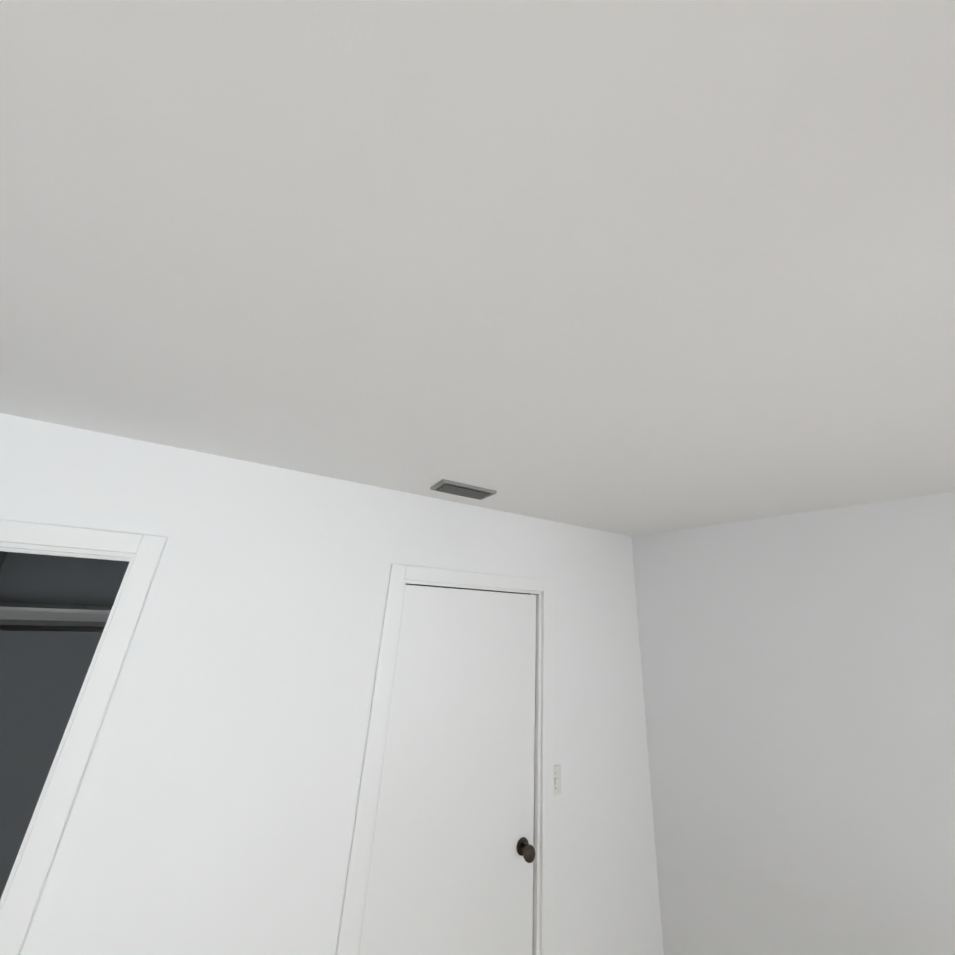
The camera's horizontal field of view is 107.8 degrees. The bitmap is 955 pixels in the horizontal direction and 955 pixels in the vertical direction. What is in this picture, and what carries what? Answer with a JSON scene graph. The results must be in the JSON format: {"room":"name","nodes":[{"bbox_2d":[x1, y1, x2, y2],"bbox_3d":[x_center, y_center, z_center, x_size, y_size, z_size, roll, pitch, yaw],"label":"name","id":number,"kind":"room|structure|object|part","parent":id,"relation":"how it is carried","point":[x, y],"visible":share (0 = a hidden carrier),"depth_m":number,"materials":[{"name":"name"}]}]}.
{"room":"empty bedroom","nodes":[
{"label":"empty bedroom","id":0,"kind":"room"},
{"bbox_2d":[0,551,7,567],"bbox_3d":[-2.832,1.051,1.321,0.120,2.440,1.870,13,-21,-25],"label":"wall","id":1,"kind":"structure","parent":0,"point":[3,555],"depth_m":2.27,"materials":[{"name":"grey paint"}]},
{"bbox_2d":[0,552,128,898],"bbox_3d":[-2.481,1.457,2.425,1.600,2.440,0.120,13,-21,-25],"label":"wall","id":2,"kind":"structure","parent":0,"point":[42,675],"depth_m":2.24,"materials":[{"name":"grey paint"}]},
{"bbox_2d":[0,602,112,631],"bbox_3d":[-2.341,0.989,2.362,1.600,0.180,0.360,13,-21,-25],"label":"shelf rail","id":3,"kind":"object","parent":2,"relation":"attached to","point":[31,611],"depth_m":2.21,"materials":[{"name":"white metal"}]},
{"bbox_2d":[0,413,663,954],"bbox_3d":[-0.479,1.237,1.384,3.262,2.440,0.120,13,-21,-25],"label":"wall","id":4,"kind":"structure","parent":0,"point":[213,811],"depth_m":1.29,"materials":[{"name":"white paint"}]},
{"bbox_2d":[0,547,130,561],"bbox_3d":[-1.542,0.228,1.115,0.700,0.012,0.040,13,-21,-25],"label":"door stop","id":5,"kind":"object","parent":4,"relation":"attached to","point":[28,551],"depth_m":1.17,"materials":[{"name":"white paint"}]},
{"bbox_2d":[0,519,167,954],"bbox_3d":[-1.569,1.140,0.802,0.794,2.100,0.140,13,-21,-25],"label":"door frame","id":6,"kind":"structure","parent":4,"relation":"attached to","point":[21,901],"depth_m":1.07,"materials":[{"name":"white paint"}]},
{"bbox_3d":[-1.538,0.212,1.115,0.700,0.020,0.120,13,-21,-25],"label":"open doorway top jamb","id":7,"kind":"part","parent":6,"relation":"part of","materials":[{"name":"white wood"}]},
{"bbox_3d":[-1.503,0.159,1.068,0.728,0.066,0.020,13,-21,-25],"label":"top casing trim of the open doorway","id":8,"kind":"part","parent":6,"relation":"part of","materials":[{"name":"white wood"}]},
{"bbox_2d":[335,564,553,954],"bbox_3d":[-0.081,1.495,1.513,0.932,2.090,0.140,13,-21,-25],"label":"door frame","id":9,"kind":"structure","parent":4,"relation":"attached to","point":[353,893],"depth_m":1.56,"materials":[{"name":"white paint"}]},
{"bbox_3d":[-0.021,0.578,1.839,0.772,0.020,0.120,13,-21,-25],"label":"closed doorway jamb","id":10,"kind":"part","parent":9,"relation":"part of","materials":[{"name":"white wood"}]},
{"bbox_3d":[0.014,0.525,1.792,0.800,0.066,0.020,13,-21,-25],"label":"top casing trim of the closed doorway","id":11,"kind":"part","parent":9,"relation":"part of","materials":[{"name":"white wood"}]},
{"bbox_2d":[358,585,535,954],"bbox_3d":[-0.062,1.518,1.462,0.760,1.992,0.112,13,-21,-25],"label":"closed door","id":12,"kind":"structure","parent":4,"relation":"in","point":[453,853],"depth_m":1.53,"materials":[{"name":"white paint"}]},
{"bbox_2d":[554,765,560,794],"bbox_3d":[0.381,1.482,1.703,0.072,0.116,0.016,13,-21,-25],"label":"light switch","id":13,"kind":"object","parent":4,"relation":"attached to","point":[557,779],"visible":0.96,"depth_m":1.71,"materials":[{"name":"white plastic"}]},
{"bbox_2d":[0,0,954,535],"bbox_3d":[0.743,-0.611,-0.378,3.602,0.060,5.201,13,-21,-25],"label":"ceiling","id":14,"kind":"structure","parent":0,"point":[634,266],"depth_m":0.49,"materials":[{"name":"white paint"}]},
{"bbox_2d":[430,479,496,499],"bbox_3d":[-0.066,0.064,1.616,0.270,0.021,0.150,13,-21,-25],"label":"ceiling vent","id":15,"kind":"object","parent":14,"relation":"in","point":[459,489],"visible":1,"depth_m":1.59,"materials":[{"name":"grey metal"}]},
{"bbox_2d":[631,492,954,954],"bbox_3d":[2.197,0.929,-0.050,0.120,2.440,5.201,13,-21,-25],"label":"wall","id":16,"kind":"structure","parent":0,"point":[798,674],"depth_m":1.46,"materials":[{"name":"white paint"}]}
]}

